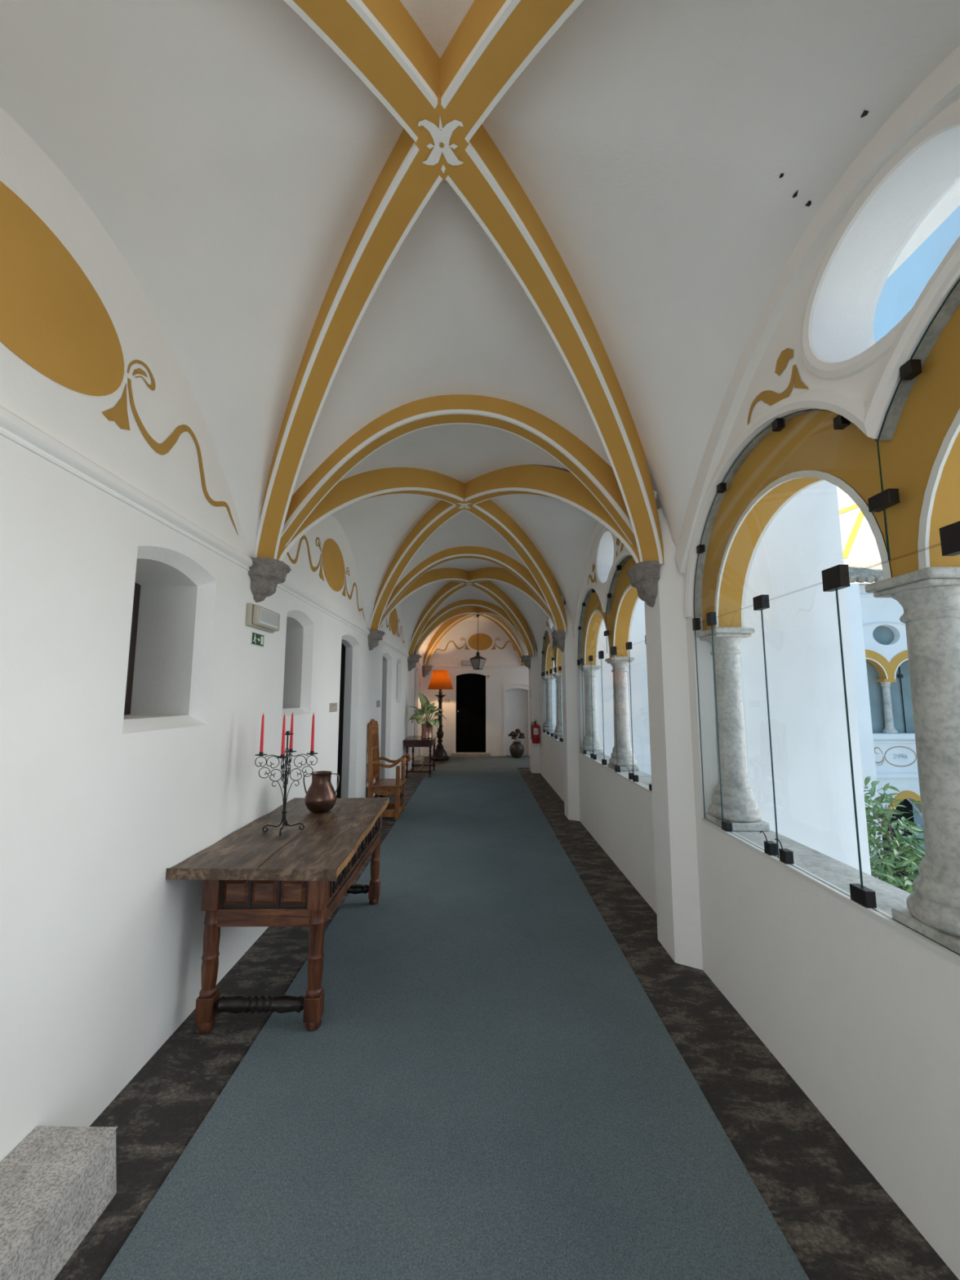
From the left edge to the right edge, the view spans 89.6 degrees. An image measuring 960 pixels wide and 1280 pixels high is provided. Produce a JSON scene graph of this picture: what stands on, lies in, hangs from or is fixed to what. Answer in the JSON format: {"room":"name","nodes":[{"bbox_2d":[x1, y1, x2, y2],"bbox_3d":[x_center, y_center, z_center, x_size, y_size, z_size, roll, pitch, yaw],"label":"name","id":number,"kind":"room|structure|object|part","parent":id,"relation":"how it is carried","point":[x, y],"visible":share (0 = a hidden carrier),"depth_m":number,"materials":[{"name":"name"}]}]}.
{"room":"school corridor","nodes":[
{"label":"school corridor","id":0,"kind":"room"},
{"bbox_2d":[0,106,422,1162],"bbox_3d":[-1.799,0.336,5.091,1.083,4.200,17.580,0,-7,0],"label":"wall","id":1,"kind":"structure","parent":0,"point":[101,953],"depth_m":1.99,"materials":[{"name":"white paint"}]},
{"bbox_2d":[124,582,140,714],"bbox_3d":[-1.931,0.006,2.405,0.065,0.760,0.550,0,-7,0],"label":"window","id":2,"kind":"structure","parent":1,"relation":"in","point":[137,587],"depth_m":2.65,"materials":[{"name":"black wood"}]},
{"bbox_2d":[0,405,423,666],"bbox_3d":[-1.512,-0.273,5.023,0.034,0.110,17.140,0,-7,0],"label":"trim","id":3,"kind":"structure","parent":1,"relation":"attached to","point":[16,429],"depth_m":2.02,"materials":[{"name":"white paint"}]},
{"bbox_2d":[250,631,264,647],"bbox_3d":[-1.512,-0.003,3.290,0.008,0.090,0.190,0,-7,0],"label":"exit sign","id":4,"kind":"object","parent":1,"relation":"attached to","point":[257,639],"visible":1,"depth_m":3.28,"materials":[{"name":"green plastic"}]},
{"bbox_2d":[245,603,279,632],"bbox_3d":[-1.475,-0.146,3.317,0.081,0.150,0.380,0,-7,0],"label":"emergency light","id":5,"kind":"object","parent":1,"relation":"attached to","point":[259,617],"visible":1,"depth_m":3.21,"materials":[{"name":"beige plastic"}]},
{"bbox_2d":[259,608,278,628],"bbox_3d":[-1.440,-0.146,3.307,0.011,0.098,0.280,0,-7,0],"label":"diffuser","id":6,"kind":"object","parent":5,"relation":"attached to","point":[268,619],"depth_m":3.29,"materials":[{"name":"white plastic"}]},
{"bbox_2d":[328,702,337,711],"bbox_3d":[-1.525,0.701,5.031,0.011,0.090,0.250,0,-7,0],"label":"tile plaque","id":7,"kind":"object","parent":1,"relation":"attached to","point":[333,706],"visible":1,"depth_m":5.01,"materials":[{"name":"beige tile"}]},
{"bbox_2d":[336,642,345,798],"bbox_3d":[-1.680,1.145,5.643,0.120,2.320,0.740,0,-7,0],"label":"door","id":8,"kind":"structure","parent":1,"relation":"in","point":[343,647],"depth_m":5.89,"materials":[{"name":"black wood"}]},
{"bbox_2d":[376,700,380,706],"bbox_3d":[-1.543,0.969,7.345,0.011,0.100,0.250,0,-7,0],"label":"tile plaque","id":9,"kind":"object","parent":1,"relation":"attached to","point":[378,702],"visible":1,"depth_m":7.32,"materials":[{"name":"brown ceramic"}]},
{"bbox_2d":[422,620,529,756],"bbox_3d":[1.294,1.262,13.549,5.996,4.100,0.694,0,-7,0],"label":"wall","id":10,"kind":"structure","parent":0,"point":[507,690],"depth_m":13.52,"materials":[{"name":"white paint"}]},
{"bbox_2d":[461,660,472,666],"bbox_3d":[-0.332,0.648,13.512,0.380,0.150,0.081,0,-7,0],"label":"emergency light","id":11,"kind":"object","parent":10,"relation":"attached to","point":[464,663],"visible":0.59,"depth_m":13.48,"materials":[{"name":"beige plastic"}]},
{"bbox_2d":[462,661,471,665],"bbox_3d":[-0.341,0.645,13.477,0.280,0.098,0.011,0,-7,0],"label":"diffuser","id":12,"kind":"object","parent":11,"relation":"attached to","point":[464,663],"depth_m":13.47,"materials":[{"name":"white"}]},
{"bbox_2d":[455,673,485,751],"bbox_3d":[-0.253,2.011,13.497,0.830,2.200,0.100,0,-7,0],"label":"door","id":13,"kind":"structure","parent":10,"relation":"in","point":[470,687],"depth_m":13.49,"materials":[{"name":"black wood"}]},
{"bbox_2d":[431,665,528,668],"bbox_3d":[1.348,0.750,13.537,5.890,0.090,0.034,0,-7,0],"label":"trim","id":14,"kind":"structure","parent":10,"relation":"attached to","point":[433,666],"depth_m":13.52,"materials":[{"name":"white paint"}]},
{"bbox_2d":[0,0,959,665],"bbox_3d":[-0.105,-1.018,5.134,2.908,1.500,17.219,0,-7,0],"label":"ceiling","id":15,"kind":"structure","parent":0,"point":[472,288],"depth_m":2.08,"materials":[{"name":"paint"}]},
{"bbox_2d":[469,614,486,670],"bbox_3d":[-0.051,0.054,12.174,0.306,1.395,0.306,-4,-8,32],"label":"hanging lantern","id":16,"kind":"object","parent":15,"relation":"hanging from","point":[477,662],"visible":1,"depth_m":12.05,"materials":[{"name":"black metal"}]},
{"bbox_3d":[-0.110,0.592,12.018,0.290,0.251,0.074,-4,-8,32],"label":"glass panel","id":17,"kind":"part","parent":16,"relation":"part of","materials":[{"name":"grey"}]},
{"bbox_3d":[-0.051,0.609,12.110,0.306,0.277,0.306,-4,-8,32],"label":"frame","id":18,"kind":"part","parent":16,"relation":"part of","materials":[{"name":"black metal"}]},
{"bbox_3d":[-0.051,-0.165,12.199,0.019,0.848,0.019,-4,-8,33],"label":"chain","id":19,"kind":"part","parent":16,"relation":"part of","materials":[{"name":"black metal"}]},
{"bbox_3d":[0.043,0.596,12.051,0.074,0.251,0.290,-4,-8,32],"label":"glass panel","id":20,"kind":"part","parent":16,"relation":"part of","materials":[{"name":"grey"}]},
{"bbox_2d":[53,756,959,1279],"bbox_3d":[1.110,2.339,4.782,6.900,0.250,17.780,0,-7,0],"label":"floor","id":21,"kind":"structure","parent":0,"point":[839,1223],"depth_m":1.97,"materials":[{"name":"black stone"},{"name":"dark brown marble"}]},
{"bbox_2d":[0,1126,117,1279],"bbox_3d":[-1.349,1.670,0.949,0.295,0.200,1.390,0,-7,0],"label":"stone bench","id":22,"kind":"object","parent":21,"relation":"on","point":[57,1182],"depth_m":1.46,"materials":[{"name":"stone"}]},
{"bbox_2d":[165,797,389,1033],"bbox_3d":[-1.102,1.603,3.103,0.831,0.826,1.694,0,-7,0],"label":"table","id":23,"kind":"object","parent":21,"relation":"on","point":[251,877],"visible":0.99,"depth_m":2.46,"materials":[{"name":"brown wood"}]},
{"bbox_3d":[-1.361,1.568,2.446,0.082,0.745,0.082,0,-7,0],"label":"leg","id":24,"kind":"part","parent":23,"relation":"part of","materials":[{"name":"brown wood"}]},
{"bbox_2d":[254,730,318,835],"bbox_3d":[-1.210,0.875,3.010,0.283,0.606,0.283,-4,-8,32],"label":"candelabrum","id":25,"kind":"object","parent":23,"relation":"on","point":[287,733],"visible":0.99,"depth_m":3.00,"materials":[{"name":"black metal"}]},
{"bbox_2d":[255,751,266,755],"bbox_3d":[-1.356,0.706,2.997,0.072,0.024,0.072,1,-7,-12],"label":"candle cup","id":26,"kind":"object","parent":25,"relation":"on","point":[260,753],"depth_m":2.99,"materials":[{"name":"black metal"}]},
{"bbox_2d":[259,712,264,751],"bbox_3d":[-1.356,0.584,3.011,0.020,0.262,0.020,0,-7,0],"label":"candle","id":27,"kind":"object","parent":25,"relation":"on","point":[261,746],"visible":0.97,"depth_m":3.00,"materials":[{"name":"red wax"}]},
{"bbox_3d":[-1.301,0.852,2.992,0.180,0.351,0.005,1,-7,-12],"label":"scroll arm","id":28,"kind":"part","parent":25,"relation":"part of","materials":[{"name":"black metal"}]},
{"bbox_2d":[275,754,288,758],"bbox_3d":[-1.177,0.693,2.884,0.072,0.024,0.072,1,-7,-12],"label":"candle cup","id":29,"kind":"object","parent":25,"relation":"on","point":[282,756],"depth_m":2.87,"materials":[{"name":"black metal"}]},
{"bbox_2d":[280,713,285,754],"bbox_3d":[-1.177,0.571,2.898,0.020,0.262,0.020,0,-7,0],"label":"candle","id":30,"kind":"object","parent":25,"relation":"on","point":[282,750],"visible":0.98,"depth_m":2.89,"materials":[{"name":"red wax"}]},
{"bbox_3d":[-1.189,0.843,2.921,0.005,0.351,0.180,1,-7,-12],"label":"scroll arm","id":31,"kind":"part","parent":25,"relation":"part of","materials":[{"name":"black metal"}]},
{"bbox_3d":[-1.210,0.864,3.011,0.030,0.570,0.030,1,-7,-12],"label":"stem","id":32,"kind":"part","parent":25,"relation":"part of","materials":[{"name":"black metal"}]},
{"bbox_2d":[281,730,293,735],"bbox_3d":[-1.210,0.586,3.043,0.072,0.024,0.072,1,-7,-12],"label":"candle cup","id":33,"kind":"object","parent":25,"relation":"on","point":[287,733],"depth_m":3.03,"materials":[{"name":"black metal"}]},
{"bbox_3d":[-1.230,0.864,3.104,0.005,0.351,0.180,1,-7,-12],"label":"scroll arm","id":34,"kind":"part","parent":25,"relation":"part of","materials":[{"name":"black metal"}]},
{"bbox_2d":[288,711,293,749],"bbox_3d":[-1.242,0.605,3.189,0.020,0.262,0.020,0,-7,0],"label":"candle","id":35,"kind":"object","parent":25,"relation":"on","point":[291,721],"visible":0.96,"depth_m":3.18,"materials":[{"name":"red wax"}]},
{"bbox_2d":[285,748,296,752],"bbox_3d":[-1.242,0.727,3.175,0.072,0.024,0.072,1,-7,-12],"label":"candle cup","id":36,"kind":"object","parent":25,"relation":"on","point":[291,750],"depth_m":3.17,"materials":[{"name":"black metal"}]},
{"bbox_3d":[-1.118,0.856,3.033,0.180,0.351,0.005,1,-7,-12],"label":"scroll arm","id":37,"kind":"part","parent":25,"relation":"part of","materials":[{"name":"black metal"}]},
{"bbox_2d":[310,713,314,751],"bbox_3d":[-1.063,0.592,3.075,0.020,0.262,0.020,0,-7,0],"label":"candle","id":38,"kind":"object","parent":25,"relation":"on","point":[313,720],"visible":1,"depth_m":3.07,"materials":[{"name":"red wax"}]},
{"bbox_2d":[306,751,318,755],"bbox_3d":[-1.063,0.714,3.061,0.072,0.024,0.072,1,-7,-12],"label":"candle cup","id":39,"kind":"object","parent":25,"relation":"on","point":[312,753],"depth_m":3.05,"materials":[{"name":"black metal"}]},
{"bbox_3d":[-0.831,1.563,2.450,0.082,0.734,0.082,0,-7,0],"label":"leg","id":40,"kind":"part","parent":23,"relation":"part of","materials":[{"name":"brown wood"}]},
{"bbox_2d":[302,770,339,813],"bbox_3d":[-1.154,1.100,3.508,0.226,0.274,0.226,-6,-9,44],"label":"copper pot","id":41,"kind":"object","parent":23,"relation":"on","point":[321,796],"visible":0.97,"depth_m":3.44,"materials":[{"name":"brown metal"}]},
{"bbox_3d":[-1.252,1.049,3.513,0.065,0.155,0.022,0,-7,0],"label":"handle","id":42,"kind":"part","parent":41,"relation":"part of","materials":[{"name":"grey metal"}]},
{"bbox_3d":[-1.055,1.049,3.515,0.065,0.155,0.022,0,-7,0],"label":"handle","id":43,"kind":"part","parent":41,"relation":"part of","materials":[{"name":"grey metal"}]},
{"bbox_3d":[-0.804,1.312,2.746,0.058,0.156,0.420,0,-7,0],"label":"drawer","id":44,"kind":"part","parent":23,"relation":"part of","materials":[{"name":"brown wood"}]},
{"bbox_3d":[-0.777,1.313,2.747,0.036,0.028,0.028,0,-7,0],"label":"knob","id":45,"kind":"part","parent":23,"relation":"part of","materials":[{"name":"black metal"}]},
{"bbox_3d":[-0.807,1.364,3.193,0.058,0.156,0.420,0,-7,0],"label":"drawer","id":46,"kind":"part","parent":23,"relation":"part of","materials":[{"name":"brown wood"}]},
{"bbox_3d":[-0.811,1.416,3.640,0.058,0.156,0.420,0,-7,0],"label":"drawer","id":47,"kind":"part","parent":23,"relation":"part of","materials":[{"name":"brown wood"}]},
{"bbox_3d":[-0.842,1.729,3.891,0.082,0.734,0.082,0,-7,0],"label":"leg","id":48,"kind":"part","parent":23,"relation":"part of","materials":[{"name":"brown wood"}]},
{"bbox_2d":[367,719,410,819],"bbox_3d":[-1.276,1.780,6.801,0.538,1.322,0.587,0,-7,0],"label":"armchair","id":49,"kind":"object","parent":21,"relation":"on","point":[384,787],"visible":0.9,"depth_m":6.59,"materials":[{"name":"brown wood"}]},
{"bbox_3d":[-1.498,1.772,6.564,0.090,1.285,0.052,0,-7,0],"label":"post","id":50,"kind":"part","parent":49,"relation":"part of","materials":[{"name":"brown wood"}]},
{"bbox_3d":[-1.502,1.826,7.030,0.090,1.285,0.052,0,-7,0],"label":"post","id":51,"kind":"part","parent":49,"relation":"part of","materials":[{"name":"brown wood"}]},
{"bbox_3d":[-1.248,1.670,6.566,0.487,0.133,0.095,0,-7,0],"label":"arm","id":52,"kind":"part","parent":49,"relation":"part of","materials":[{"name":"brown wood"}]},
{"bbox_3d":[-1.293,2.336,6.500,0.320,0.080,0.028,0,-7,0],"label":"rail","id":53,"kind":"part","parent":49,"relation":"part of","materials":[{"name":"brown wood"}]},
{"bbox_3d":[-1.268,2.002,6.775,0.395,0.027,0.540,0,-7,0],"label":"seat","id":54,"kind":"part","parent":49,"relation":"part of","materials":[{"name":"brown wood"}]},
{"bbox_3d":[-1.297,2.389,6.967,0.320,0.080,0.028,0,-7,0],"label":"rail","id":55,"kind":"part","parent":49,"relation":"part of","materials":[{"name":"brown wood"}]},
{"bbox_3d":[-1.252,1.726,7.055,0.487,0.133,0.095,0,-7,0],"label":"arm","id":56,"kind":"part","parent":49,"relation":"part of","materials":[{"name":"brown wood"}]},
{"bbox_3d":[-1.113,2.063,6.533,0.050,0.700,0.052,0,-7,0],"label":"post","id":57,"kind":"part","parent":49,"relation":"part of","materials":[{"name":"brown wood"}]},
{"bbox_3d":[-1.115,2.370,6.734,0.028,0.065,0.470,0,-7,0],"label":"rail","id":58,"kind":"part","parent":49,"relation":"part of","materials":[{"name":"brown wood"}]},
{"bbox_3d":[-1.117,2.116,7.000,0.050,0.700,0.052,0,-7,0],"label":"post","id":59,"kind":"part","parent":49,"relation":"part of","materials":[{"name":"brown wood"}]},
{"bbox_2d":[413,755,424,764],"bbox_3d":[-1.641,2.961,11.876,0.450,0.140,0.860,0,-7,0],"label":"doorstep","id":60,"kind":"object","parent":21,"relation":"on","point":[417,759],"visible":0.44,"depth_m":11.67,"materials":[{"name":"stone"}]},
{"bbox_2d":[403,735,437,777],"bbox_3d":[-1.253,2.469,10.305,0.600,0.758,1.090,0,-7,0],"label":"console table","id":61,"kind":"object","parent":21,"relation":"on","point":[412,741],"visible":1,"depth_m":9.85,"materials":[{"name":"brown wood"}]},
{"bbox_3d":[-1.484,2.427,9.840,0.056,0.735,0.055,0,-7,0],"label":"leg","id":62,"kind":"part","parent":61,"relation":"part of","materials":[{"name":"brown wood"}]},
{"bbox_3d":[-1.492,2.533,10.764,0.056,0.735,0.055,0,-7,0],"label":"leg","id":63,"kind":"part","parent":61,"relation":"part of","materials":[{"name":"brown wood"}]},
{"bbox_2d":[407,692,446,738],"bbox_3d":[-1.120,1.594,10.256,0.818,0.968,0.656,0,-7,0],"label":"potted plant","id":64,"kind":"object","parent":61,"relation":"on","point":[427,708],"visible":1,"depth_m":10.17,"materials":[{"name":"green plant"}]},
{"bbox_3d":[-1.137,1.646,10.266,0.340,0.374,0.241,0,-7,0],"label":"stem","id":65,"kind":"part","parent":64,"relation":"part of","materials":[{"name":"green plant"}]},
{"bbox_3d":[-1.122,1.930,10.258,0.260,0.300,0.260,0,-7,0],"label":"pot","id":66,"kind":"part","parent":64,"relation":"part of","materials":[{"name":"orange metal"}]},
{"bbox_3d":[-1.014,2.421,9.845,0.056,0.724,0.055,0,-7,0],"label":"leg","id":67,"kind":"part","parent":61,"relation":"part of","materials":[{"name":"brown wood"}]},
{"bbox_3d":[-1.022,2.528,10.768,0.056,0.724,0.055,0,-7,0],"label":"leg","id":68,"kind":"part","parent":61,"relation":"part of","materials":[{"name":"brown wood"}]},
{"bbox_2d":[427,670,453,760],"bbox_3d":[-1.046,1.959,12.701,0.670,2.320,0.670,0,-7,0],"label":"floor lamp","id":69,"kind":"object","parent":21,"relation":"on","point":[440,680],"visible":0.91,"depth_m":12.58,"materials":[{"name":"black wood"}]},
{"bbox_3d":[-1.046,1.055,12.806,0.670,0.500,0.670,0,-7,0],"label":"lamp shade","id":70,"kind":"part","parent":69,"relation":"part of","materials":[{"name":"orange fabric"}]},
{"bbox_2d":[101,755,808,1279],"bbox_3d":[0.229,2.199,4.716,2.664,0.010,17.130,0,-7,0],"label":"carpet runner","id":71,"kind":"object","parent":21,"relation":"on","point":[487,1086],"visible":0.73,"depth_m":1.90,"materials":[{"name":"blue carpet"}]},
{"bbox_2d":[509,741,524,758],"bbox_3d":[0.986,2.935,12.937,0.396,0.412,0.396,0,-7,0],"label":"clay vase","id":72,"kind":"object","parent":71,"relation":"on","point":[516,748],"visible":0.99,"depth_m":12.80,"materials":[{"name":"brown ceramic"}]},
{"bbox_2d":[451,752,489,756],"bbox_3d":[-0.252,3.135,13.206,1.050,0.100,0.320,0,-7,0],"label":"doorstep","id":73,"kind":"object","parent":21,"relation":"on","point":[453,754],"visible":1,"depth_m":13.05,"materials":[{"name":"stone"}]},
{"bbox_2d":[553,663,556,724],"bbox_3d":[2.894,2.784,11.908,3.220,7.500,3.550,0,-7,0],"label":"wall","id":74,"kind":"structure","parent":0,"point":[554,698],"depth_m":10.28,"materials":[{"name":"white paint"}]},
{"bbox_2d":[595,598,651,775],"bbox_3d":[1.966,2.226,6.644,0.820,7.400,0.480,0,-7,0],"label":"wall","id":75,"kind":"structure","parent":0,"point":[638,668],"depth_m":6.57,"materials":[{"name":"white paint"}]},
{"bbox_2d":[520,44,959,1279],"bbox_3d":[1.419,1.825,3.510,0.943,7.480,14.730,0,-7,0],"label":"wall","id":76,"kind":"structure","parent":0,"point":[860,1007],"depth_m":1.98,"materials":[{"name":"white paint"}]},
{"bbox_2d":[530,720,539,743],"bbox_3d":[1.198,1.963,10.370,0.163,0.497,0.194,-4,-8,29],"label":"fire extinguisher","id":77,"kind":"object","parent":76,"relation":"attached to","point":[535,729],"visible":1,"depth_m":10.29,"materials":[{"name":"red metal"}]},
{"bbox_2d":[541,629,563,742],"bbox_3d":[1.414,0.517,8.730,0.247,2.464,2.910,0,-7,0],"label":"window","id":78,"kind":"structure","parent":76,"relation":"in","point":[554,669],"depth_m":8.80,"materials":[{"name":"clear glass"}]},
{"bbox_3d":[1.321,1.088,8.170,0.006,1.185,0.487,0,-7,0],"label":"pane","id":79,"kind":"part","parent":78,"relation":"part of","materials":[{"name":"clear glass"}]},
{"bbox_3d":[1.325,1.032,7.678,0.006,1.185,0.497,0,-7,0],"label":"pane","id":80,"kind":"part","parent":78,"relation":"part of","materials":[{"name":"clear glass"}]},
{"bbox_2d":[577,555,652,791],"bbox_3d":[1.442,0.101,5.124,0.247,2.464,2.910,0,-7,0],"label":"window","id":81,"kind":"structure","parent":76,"relation":"in","point":[613,651],"depth_m":5.10,"materials":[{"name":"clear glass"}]},
{"bbox_3d":[1.335,0.882,6.387,0.006,1.185,0.217,0,-7,0],"label":"pane","id":82,"kind":"part","parent":81,"relation":"part of","materials":[{"name":"clear glass"}]},
{"bbox_3d":[1.338,0.841,6.029,0.006,1.185,0.497,0,-7,0],"label":"pane","id":83,"kind":"part","parent":81,"relation":"part of","materials":[{"name":"clear glass"}]},
{"bbox_3d":[1.340,-0.189,5.889,0.006,0.823,1.455,0,-7,0],"label":"pane","id":84,"kind":"part","parent":81,"relation":"part of","materials":[{"name":"clear glass"}]},
{"bbox_3d":[1.342,0.784,5.537,0.006,1.185,0.487,0,-7,0],"label":"pane","id":85,"kind":"part","parent":81,"relation":"part of","materials":[{"name":"clear glass"}]},
{"bbox_3d":[1.346,0.728,5.051,0.006,1.185,0.487,0,-7,0],"label":"pane","id":86,"kind":"part","parent":81,"relation":"part of","materials":[{"name":"clear glass"}]},
{"bbox_3d":[1.351,-0.356,4.444,0.006,0.823,1.455,0,-7,0],"label":"pane","id":87,"kind":"part","parent":81,"relation":"part of","materials":[{"name":"clear glass"}]},
{"bbox_3d":[1.350,0.672,4.564,0.006,1.185,0.487,0,-7,0],"label":"pane","id":88,"kind":"part","parent":81,"relation":"part of","materials":[{"name":"clear glass"}]},
{"bbox_3d":[1.353,0.615,4.072,0.006,1.185,0.497,0,-7,0],"label":"pane","id":89,"kind":"part","parent":81,"relation":"part of","materials":[{"name":"clear glass"}]},
{"bbox_2d":[589,754,651,786],"bbox_3d":[1.481,1.350,4.980,0.288,0.040,2.918,0,-7,0],"label":"trim","id":90,"kind":"structure","parent":76,"relation":"attached to","point":[644,778],"depth_m":4.65,"materials":[{"name":"stone"}]},
{"bbox_2d":[578,665,604,755],"bbox_3d":[1.464,0.914,6.384,0.279,1.147,0.279,0,-7,0],"label":"stone column","id":91,"kind":"structure","parent":90,"relation":"on","point":[589,699],"depth_m":6.32,"materials":[{"name":"stone"}]},
{"bbox_2d":[604,657,639,770],"bbox_3d":[1.475,0.760,5.048,0.279,1.147,0.279,0,-7,0],"label":"stone column","id":92,"kind":"structure","parent":90,"relation":"on","point":[624,753],"depth_m":4.98,"materials":[{"name":"stone"}]},
{"bbox_2d":[732,830,910,915],"bbox_3d":[1.508,0.946,1.483,0.288,0.040,2.918,0,-7,0],"label":"window sill","id":93,"kind":"structure","parent":76,"relation":"attached to","point":[888,896],"depth_m":2.08,"materials":[{"name":"stone"}]},
{"bbox_2d":[696,627,770,831],"bbox_3d":[1.492,0.511,2.887,0.279,1.147,0.279,0,-7,0],"label":"stone column","id":94,"kind":"structure","parent":93,"relation":"on","point":[740,808],"depth_m":2.82,"materials":[{"name":"stone"}]},
{"bbox_2d":[865,566,959,954],"bbox_3d":[1.503,0.357,1.551,0.279,1.147,0.279,0,-7,0],"label":"stone column","id":95,"kind":"structure","parent":93,"relation":"on","point":[929,597],"depth_m":1.52,"materials":[{"name":"stone"}]},
{"bbox_2d":[692,278,959,955],"bbox_3d":[1.470,-0.302,1.627,0.247,2.464,2.910,0,-7,0],"label":"window","id":96,"kind":"structure","parent":76,"relation":"in","point":[835,578],"depth_m":1.82,"materials":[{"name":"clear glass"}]},
{"bbox_3d":[1.363,0.479,2.890,0.006,1.185,0.217,0,-7,0],"label":"pane","id":97,"kind":"part","parent":96,"relation":"part of","materials":[{"name":"clear glass"}]},
{"bbox_3d":[1.366,0.438,2.532,0.006,1.185,0.497,0,-7,0],"label":"pane","id":98,"kind":"part","parent":96,"relation":"part of","materials":[{"name":"clear glass"}]},
{"bbox_3d":[1.368,-0.593,2.392,0.006,0.823,1.455,0,-7,0],"label":"pane","id":99,"kind":"part","parent":96,"relation":"part of","materials":[{"name":"clear glass"}]},
{"bbox_3d":[1.370,0.381,2.041,0.006,1.185,0.487,0,-7,0],"label":"pane","id":100,"kind":"part","parent":96,"relation":"part of","materials":[{"name":"clear glass"}]},
{"bbox_3d":[1.374,0.325,1.554,0.006,1.185,0.487,0,-7,0],"label":"pane","id":101,"kind":"part","parent":96,"relation":"part of","materials":[{"name":"clear glass"}]},
{"bbox_3d":[1.379,-0.760,0.947,0.006,0.823,1.455,0,-7,0],"label":"pane","id":102,"kind":"part","parent":96,"relation":"part of","materials":[{"name":"clear glass"}]},
{"bbox_2d":[886,180,959,279],"bbox_3d":[-0.041,-2.715,3.645,4.570,1.670,13.980,0,-7,0],"label":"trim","id":103,"kind":"structure","parent":76,"relation":"attached to","point":[950,202],"depth_m":2.34,"materials":[{"name":"white painted plaster"}]},
{"bbox_3d":[1.452,1.766,8.586,0.288,0.040,2.918,0,-7,0],"label":"trim","id":104,"kind":"structure","parent":76,"relation":"attached to","visible":0},
{"bbox_2d":[542,676,555,733],"bbox_3d":[1.435,1.331,9.990,0.279,1.147,0.279,0,-7,0],"label":"stone column","id":105,"kind":"structure","parent":104,"relation":"on","point":[549,725],"depth_m":9.92,"materials":[{"name":"stone"}]},
{"bbox_2d":[552,673,563,738],"bbox_3d":[1.446,1.176,8.654,0.279,1.147,0.279,0,-7,0],"label":"stone column","id":106,"kind":"structure","parent":104,"relation":"on","point":[558,676],"depth_m":8.59,"materials":[{"name":"stone"}]},
{"bbox_2d":[738,480,871,875],"bbox_3d":[1.994,1.825,3.167,0.820,7.400,0.480,0,-7,0],"label":"wall","id":107,"kind":"structure","parent":0,"point":[813,783],"depth_m":3.10,"materials":[{"name":"white paint"}]},
{"label":"outside","id":108,"kind":"structure","parent":0,"visible":0},
{"bbox_3d":[13.815,5.152,-1.154,24.380,0.200,22.030,0,-7,0],"label":"ground","id":109,"kind":"structure","parent":108,"visible":0},
{"bbox_2d":[843,560,924,878],"bbox_3d":[9.198,2.074,11.234,9.575,8.756,3.650,0,-7,0],"label":"cloister wing","id":110,"kind":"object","parent":109,"relation":"on","point":[877,635],"visible":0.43,"depth_m":10.41},
{"bbox_3d":[9.168,-1.166,10.571,9.500,0.080,0.130,0,-7,0],"label":"moulding","id":111,"kind":"part","parent":110,"relation":"part of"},
{"bbox_3d":[9.168,-0.973,10.584,9.500,0.060,0.060,0,-7,0],"label":"moulding","id":112,"kind":"part","parent":110,"relation":"part of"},
{"bbox_3d":[8.828,-0.224,10.492,2.400,0.380,0.045,0,-7,0],"label":"lunette moulding","id":113,"kind":"part","parent":110,"relation":"part of","materials":[{"name":"white paint"}]},
{"bbox_3d":[9.168,2.041,10.231,9.500,0.110,0.070,0,-7,0],"label":"moulding","id":114,"kind":"part","parent":110,"relation":"part of","materials":[{"name":"white paint"}]},
{"bbox_3d":[9.168,2.157,10.228,9.500,0.040,0.050,0,-7,0],"label":"moulding","id":115,"kind":"part","parent":110,"relation":"part of","materials":[{"name":"white paint"}]},
{"bbox_3d":[9.168,2.846,10.138,9.500,0.090,0.070,0,-7,0],"label":"moulding","id":116,"kind":"part","parent":110,"relation":"part of","materials":[{"name":"white paint"}]},
{"bbox_2d":[863,776,924,893],"bbox_3d":[4.827,3.581,4.965,3.990,4.343,3.253,-4,-7,28],"label":"shrub","id":117,"kind":"object","parent":109,"relation":"on","point":[909,862],"visible":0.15,"depth_m":4.85,"materials":[{"name":"green plant"}]},
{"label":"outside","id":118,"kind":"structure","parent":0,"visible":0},
{"bbox_2d":[836,486,880,583],"bbox_3d":[14.596,-0.087,19.746,10.500,15.000,5.020,0,-7,0],"label":"vaulted ceiling","id":119,"kind":"structure","parent":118,"point":[858,540],"depth_m":17.66,"materials":[{"name":"paint"}]}
]}

